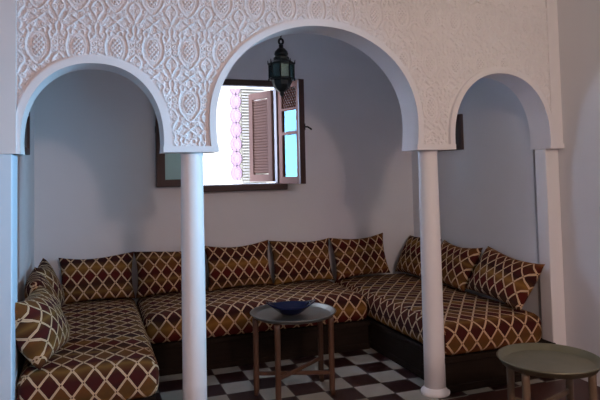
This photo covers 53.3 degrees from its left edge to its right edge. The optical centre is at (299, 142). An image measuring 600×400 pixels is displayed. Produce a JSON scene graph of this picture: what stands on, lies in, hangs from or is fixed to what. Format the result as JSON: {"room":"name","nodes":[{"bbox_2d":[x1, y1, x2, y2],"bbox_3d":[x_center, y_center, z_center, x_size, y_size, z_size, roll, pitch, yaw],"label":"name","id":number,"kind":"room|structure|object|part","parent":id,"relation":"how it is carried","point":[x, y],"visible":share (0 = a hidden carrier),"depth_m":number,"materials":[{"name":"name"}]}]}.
{"room":"traditional dwelling","nodes":[
{"label":"traditional dwelling","id":0,"kind":"room"},
{"bbox_2d":[16,103,33,381],"bbox_3d":[-2.085,0.228,4.261,0.200,3.150,2.305,0,-3,-19],"label":"wall","id":1,"kind":"structure","parent":0,"point":[25,163],"depth_m":4.39,"materials":[{"name":"white paint"}]},
{"bbox_2d":[24,112,29,154],"bbox_3d":[-1.985,-0.082,4.317,0.028,0.330,0.420,0,-3,-19],"label":"picture frame","id":2,"kind":"object","parent":1,"relation":"attached to","point":[27,129],"visible":0.3,"depth_m":4.47,"materials":[{"name":"brown wood"}]},
{"bbox_2d":[25,122,26,147],"bbox_3d":[-1.992,-0.082,4.314,0.012,0.242,0.332,0,-3,-19],"label":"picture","id":3,"kind":"object","parent":2,"relation":"attached to","point":[26,122],"depth_m":4.42},
{"bbox_2d":[34,33,414,304],"bbox_3d":[-0.584,0.274,5.884,4.110,3.150,0.200,0,-3,-19],"label":"wall","id":4,"kind":"structure","parent":0,"point":[96,193],"depth_m":5.73,"materials":[{"name":"white paint"}]},
{"bbox_2d":[155,79,311,191],"bbox_3d":[-0.695,-0.072,5.773,1.402,1.078,0.932,0,-3,-19],"label":"window","id":5,"kind":"structure","parent":4,"relation":"in","point":[287,123],"depth_m":5.81,"materials":[{"name":"brown wood"}]},
{"bbox_3d":[-1.116,-0.080,5.555,0.400,0.975,0.036,0,-3,-19],"label":"sash frame","id":6,"kind":"part","parent":5,"relation":"part of","materials":[{"name":"brown wood"}]},
{"bbox_3d":[-0.604,0.435,5.780,0.960,0.062,0.205,0,-3,-19],"label":"sill","id":7,"kind":"part","parent":5,"relation":"part of","materials":[{"name":"brown wood"}]},
{"bbox_3d":[-0.608,-0.103,5.801,0.842,1.016,0.080,0,-3,-19],"label":"frame","id":8,"kind":"part","parent":5,"relation":"part of","materials":[{"name":"brown wood"}]},
{"bbox_3d":[-0.400,-0.059,6.183,0.032,0.925,0.375,1,-4,-42],"label":"shutter frame","id":9,"kind":"part","parent":5,"relation":"part of","materials":[{"name":"brown wood"}]},
{"bbox_3d":[-0.093,-0.094,5.726,0.036,0.975,0.400,0,-3,-31],"label":"sash frame","id":10,"kind":"part","parent":5,"relation":"part of","materials":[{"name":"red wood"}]},
{"bbox_3d":[-0.092,-0.209,5.726,0.004,0.215,0.275,0,-3,-31],"label":"pane","id":11,"kind":"part","parent":5,"relation":"part of","materials":[{"name":"glass"}]},
{"bbox_3d":[-0.085,0.125,5.709,0.004,0.415,0.275,0,-3,-31],"label":"pane","id":12,"kind":"part","parent":5,"relation":"part of","materials":[{"name":"glass"}]},
{"bbox_2d":[13,0,563,154],"bbox_3d":[0.134,-0.676,3.987,3.810,1.470,0.221,0,-3,-19],"label":"wall","id":13,"kind":"structure","parent":0,"point":[181,54],"depth_m":3.83,"materials":[{"name":"paint"}]},
{"bbox_2d":[0,154,16,399],"bbox_3d":[-2.609,0.911,2.916,2.210,1.678,0.250,0,-3,-19],"label":"pillar","id":14,"kind":"structure","parent":13,"relation":"attached to","point":[8,162],"depth_m":3.18,"materials":[{"name":"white paint"}]},
{"bbox_2d":[0,0,16,154],"bbox_3d":[-2.636,-0.662,2.995,2.226,1.470,0.230,0,-3,-19],"label":"trim","id":15,"kind":"structure","parent":13,"relation":"attached to","point":[8,8],"depth_m":3.23,"materials":[{"name":"white paint"}]},
{"bbox_3d":[-1.160,-0.216,3.406,0.829,0.552,0.032,0,-3,-19],"label":"arch trim","id":16,"kind":"part","parent":13,"relation":"part of","materials":[{"name":"paint"}]},
{"bbox_3d":[0.141,-0.371,3.873,1.474,0.850,0.032,0,-3,-19],"label":"arch trim","id":17,"kind":"part","parent":13,"relation":"part of","materials":[{"name":"paint"}]},
{"bbox_3d":[0.586,0.033,4.006,2.950,0.036,0.033,0,-3,-19],"label":"pier trim","id":18,"kind":"part","parent":13,"relation":"part of","materials":[{"name":"paint"}]},
{"bbox_3d":[1.465,-0.247,4.332,0.908,0.588,0.032,0,-3,-19],"label":"arch trim","id":19,"kind":"part","parent":13,"relation":"part of","materials":[{"name":"paint"}]},
{"bbox_2d":[155,348,599,399],"bbox_3d":[0.128,1.653,1.104,6.160,0.100,9.570,0,-3,-19],"label":"floor","id":20,"kind":"structure","parent":0,"point":[365,374],"depth_m":4.32,"materials":[{"name":"tile"}]},
{"bbox_2d":[130,393,155,399],"bbox_3d":[-1.529,1.675,4.328,0.751,0.242,1.945,0,-3,-19],"label":"bench","id":21,"kind":"object","parent":20,"relation":"on","point":[153,397],"visible":0.07,"depth_m":3.53,"materials":[{"name":"brown wood"}]},
{"bbox_2d":[16,298,158,399],"bbox_3d":[-1.514,1.425,4.311,0.771,0.251,2.017,0,-3,-19],"label":"seat cushion","id":22,"kind":"object","parent":21,"relation":"on","point":[108,354],"visible":0.8,"depth_m":3.49,"materials":[{"name":"fabric"}]},
{"bbox_2d":[15,285,69,369],"bbox_3d":[-1.544,1.088,3.562,0.282,0.400,0.614,-1,-3,-7],"label":"pillow","id":23,"kind":"object","parent":22,"relation":"on","point":[42,328],"visible":0.84,"depth_m":3.34,"materials":[{"name":"fabric"}]},
{"bbox_2d":[24,270,60,306],"bbox_3d":[-1.765,1.102,4.102,0.229,0.391,0.534,0,-3,-23],"label":"pillow","id":24,"kind":"object","parent":22,"relation":"on","point":[35,279],"visible":0.38,"depth_m":3.99,"materials":[{"name":"fabric"}]},
{"bbox_2d":[33,258,64,306],"bbox_3d":[-1.946,1.125,4.627,0.213,0.407,0.509,-1,-3,-12],"label":"pillow","id":25,"kind":"object","parent":22,"relation":"on","point":[44,268],"visible":0.44,"depth_m":4.55,"materials":[{"name":"fabric"}]},
{"bbox_2d":[59,252,135,303],"bbox_3d":[-1.756,1.169,5.176,0.632,0.396,0.196,0,-3,-21],"label":"pillow","id":26,"kind":"object","parent":22,"relation":"on","point":[110,277],"visible":0.98,"depth_m":5.11,"materials":[{"name":"fabric"}]},
{"bbox_2d":[180,152,206,399],"bbox_3d":[-0.645,0.900,3.624,0.200,1.682,0.200,0,-3,-19],"label":"column","id":27,"kind":"structure","parent":20,"relation":"on","point":[194,359],"depth_m":3.57,"materials":[{"name":"paint"}]},
{"bbox_2d":[150,319,369,375],"bbox_3d":[-0.441,1.697,5.281,1.929,0.242,0.870,0,-3,-19],"label":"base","id":28,"kind":"object","parent":20,"relation":"on","point":[299,342],"visible":0.31,"depth_m":4.89,"materials":[{"name":"brown wood"}]},
{"bbox_2d":[137,280,367,343],"bbox_3d":[-0.437,1.448,5.281,1.897,0.252,0.902,0,-3,-19],"label":"seat cushion","id":29,"kind":"object","parent":28,"relation":"on","point":[228,310],"visible":0.61,"depth_m":5.00,"materials":[{"name":"fabric"}]},
{"bbox_2d":[134,251,206,297],"bbox_3d":[-1.161,1.167,5.376,0.629,0.393,0.198,0,-3,-24],"label":"pillow","id":30,"kind":"object","parent":29,"relation":"on","point":[158,272],"visible":0.65,"depth_m":5.28,"materials":[{"name":"fabric"}]},
{"bbox_2d":[205,240,273,290],"bbox_3d":[-0.570,1.148,5.587,0.632,0.430,0.199,0,-3,-23],"label":"pillow","id":31,"kind":"object","parent":29,"relation":"on","point":[228,267],"visible":1,"depth_m":5.52,"materials":[{"name":"fabric"}]},
{"bbox_2d":[269,238,334,284],"bbox_3d":[0.020,1.149,5.798,0.624,0.417,0.201,0,-3,-23],"label":"pillow","id":32,"kind":"object","parent":29,"relation":"on","point":[293,261],"visible":1,"depth_m":5.73,"materials":[{"name":"fabric"}]},
{"bbox_3d":[-0.443,1.596,5.286,1.929,0.040,0.870,0,-3,-19],"label":"rail","id":33,"kind":"part","parent":28,"relation":"part of","materials":[{"name":"brown wood"}]},
{"bbox_2d":[250,302,335,399],"bbox_3d":[-0.043,1.478,4.239,0.614,0.565,0.614,0,-3,-19],"label":"tray table","id":34,"kind":"object","parent":20,"relation":"on","point":[316,312],"visible":0.84,"depth_m":4.16,"materials":[{"name":"grey metal"}]},
{"bbox_3d":[-0.307,1.498,4.175,0.041,0.531,0.041,-3,-3,25],"label":"leg","id":35,"kind":"part","parent":34,"relation":"part of","materials":[{"name":"brown wood"}]},
{"bbox_3d":[-0.148,1.485,3.987,0.042,0.531,0.042,0,-3,-19],"label":"leg","id":36,"kind":"part","parent":34,"relation":"part of","materials":[{"name":"brown wood"}]},
{"bbox_2d":[266,299,315,315],"bbox_3d":[-0.064,1.171,4.243,0.358,0.096,0.230,-1,-3,-7],"label":"bowl","id":37,"kind":"object","parent":34,"relation":"on","point":[289,308],"visible":1,"depth_m":4.26,"materials":[{"name":"ceramic"}]},
{"bbox_2d":[250,302,335,324],"bbox_3d":[-0.049,1.213,4.252,0.614,0.034,0.614,0,-3,-19],"label":"tray","id":38,"kind":"object","parent":34,"relation":"on","point":[316,312],"depth_m":4.20,"materials":[{"name":"grey metal"}]},
{"bbox_3d":[0.152,1.500,4.428,0.041,0.531,0.041,-1,-3,-4],"label":"leg","id":39,"kind":"part","parent":34,"relation":"part of","materials":[{"name":"brown wood"}]},
{"bbox_3d":[0.220,1.486,4.166,0.042,0.531,0.042,0,-3,-19],"label":"leg","id":40,"kind":"part","parent":34,"relation":"part of","materials":[{"name":"brown wood"}]},
{"bbox_2d":[418,150,449,397],"bbox_3d":[0.918,0.892,4.175,0.200,1.682,0.200,0,-3,-19],"label":"column","id":41,"kind":"structure","parent":20,"relation":"on","point":[434,386],"depth_m":4.12,"materials":[{"name":"paint"}]},
{"bbox_2d":[365,316,555,392],"bbox_3d":[1.115,1.660,5.218,0.957,0.242,2.025,0,-3,-19],"label":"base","id":42,"kind":"object","parent":20,"relation":"on","point":[480,369],"visible":0.28,"depth_m":4.27,"materials":[{"name":"brown wood"}]},
{"bbox_2d":[334,273,541,354],"bbox_3d":[1.057,1.411,5.202,0.860,0.252,2.047,0,-3,-19],"label":"seat cushion","id":43,"kind":"object","parent":42,"relation":"on","point":[472,322],"visible":0.75,"depth_m":4.51,"materials":[{"name":"fabric"}]},
{"bbox_2d":[329,233,389,280],"bbox_3d":[0.602,1.137,5.990,0.624,0.429,0.194,0,-3,-17],"label":"pillow","id":44,"kind":"object","parent":43,"relation":"on","point":[362,256],"visible":1,"depth_m":5.92,"materials":[{"name":"fabric"}]},
{"bbox_2d":[395,235,420,277],"bbox_3d":[1.169,1.128,5.947,0.253,0.372,0.568,0,-3,-24],"label":"pillow","id":45,"kind":"object","parent":43,"relation":"on","point":[409,261],"visible":0.66,"depth_m":5.92,"materials":[{"name":"fabric"}]},
{"bbox_2d":[441,240,482,292],"bbox_3d":[1.376,1.097,5.367,0.247,0.377,0.611,0,-3,-21],"label":"pillow","id":46,"kind":"object","parent":43,"relation":"on","point":[458,263],"visible":0.7,"depth_m":5.19,"materials":[{"name":"fabric"}]},
{"bbox_2d":[465,246,544,311],"bbox_3d":[1.594,1.058,4.719,0.272,0.387,0.732,0,-3,-16],"label":"pillow","id":47,"kind":"object","parent":43,"relation":"on","point":[508,280],"visible":1,"depth_m":4.57,"materials":[{"name":"fabric"}]},
{"bbox_3d":[1.113,1.559,5.223,0.957,0.040,2.025,0,-3,-19],"label":"rail","id":48,"kind":"part","parent":42,"relation":"part of","materials":[{"name":"brown wood"}]},
{"bbox_2d":[496,343,599,399],"bbox_3d":[1.337,1.413,3.189,0.532,0.532,0.532,0,-3,-19],"label":"tray table","id":49,"kind":"object","parent":20,"relation":"on","point":[543,360],"visible":1,"depth_m":3.23,"materials":[{"name":"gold metal"}]},
{"bbox_3d":[1.180,1.444,3.333,0.042,0.490,0.042,0,-3,-19],"label":"leg","id":50,"kind":"part","parent":49,"relation":"part of","materials":[{"name":"brown wood"}]},
{"bbox_3d":[1.165,1.431,3.061,0.042,0.490,0.042,0,-3,-19],"label":"leg","id":51,"kind":"part","parent":49,"relation":"part of","materials":[{"name":"brown wood"}]},
{"bbox_2d":[496,343,599,378],"bbox_3d":[1.332,1.168,3.201,0.532,0.042,0.532,0,-3,-19],"label":"tray","id":52,"kind":"object","parent":49,"relation":"on","point":[543,360],"depth_m":3.22,"materials":[{"name":"grey metal"}]},
{"bbox_3d":[1.504,1.437,3.325,0.042,0.490,0.042,0,-3,-19],"label":"leg","id":53,"kind":"part","parent":49,"relation":"part of","materials":[{"name":"brown wood"}]},
{"bbox_3d":[1.501,1.423,3.049,0.042,0.490,0.042,0,-3,-19],"label":"leg","id":54,"kind":"part","parent":49,"relation":"part of","materials":[{"name":"brown wood"}]},
{"bbox_2d":[411,0,599,386],"bbox_3d":[2.855,0.016,2.157,0.300,3.150,9.570,0,-3,-19],"label":"wall","id":55,"kind":"structure","parent":0,"point":[488,193],"depth_m":4.67,"materials":[{"name":"white paint"}]},
{"bbox_2d":[442,114,463,150],"bbox_3d":[1.428,-0.090,5.711,0.028,0.330,0.420,0,-3,-19],"label":"picture frame","id":56,"kind":"object","parent":55,"relation":"attached to","point":[459,138],"visible":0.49,"depth_m":5.53,"materials":[{"name":"brown wood"}]},
{"bbox_2d":[455,119,458,144],"bbox_3d":[1.435,-0.090,5.713,0.012,0.242,0.332,0,-3,-19],"label":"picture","id":57,"kind":"object","parent":56,"relation":"attached to","point":[457,120],"depth_m":5.59},
{"bbox_2d":[535,149,565,344],"bbox_3d":[1.904,0.889,4.533,0.123,1.680,0.120,0,-3,-19],"label":"pillar","id":58,"kind":"structure","parent":55,"relation":"attached to","point":[546,160],"depth_m":4.49,"materials":[{"name":"paint"}]},
{"bbox_3d":[-0.263,-1.399,5.101,4.210,0.100,2.105,0,-3,-19],"label":"ceiling","id":59,"kind":"structure","parent":0,"visible":0},
{"bbox_2d":[267,36,294,96],"bbox_3d":[-0.144,-0.853,4.457,0.193,1.036,0.192,0,-3,-19],"label":"lantern","id":60,"kind":"object","parent":59,"relation":"hanging from","point":[281,70],"visible":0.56,"depth_m":4.38,"materials":[{"name":"metal"}]},
{"bbox_3d":[-0.171,-0.530,4.370,0.066,0.110,0.002,-3,-3,26],"label":"glass panel","id":61,"kind":"part","parent":60,"relation":"part of","materials":[{"name":"teal glass"}]},
{"bbox_3d":[-0.111,-0.532,4.367,0.066,0.110,0.002,0,-3,-19],"label":"glass panel","id":62,"kind":"part","parent":60,"relation":"part of","materials":[{"name":"glass"}]},
{"bbox_3d":[-0.066,-0.531,4.407,0.002,0.110,0.066,-3,-3,26],"label":"glass panel","id":63,"kind":"part","parent":60,"relation":"part of","materials":[{"name":"teal glass"}]},
{"label":"outside","id":64,"kind":"structure","parent":0,"visible":0},
{"bbox_2d":[203,88,272,184],"bbox_3d":[0.346,-0.732,9.835,6.800,7.500,0.380,0,-3,-19],"label":"wall","id":65,"kind":"structure","parent":64,"point":[231,164],"depth_m":9.17,"materials":[{"name":"white paint"}]}
]}

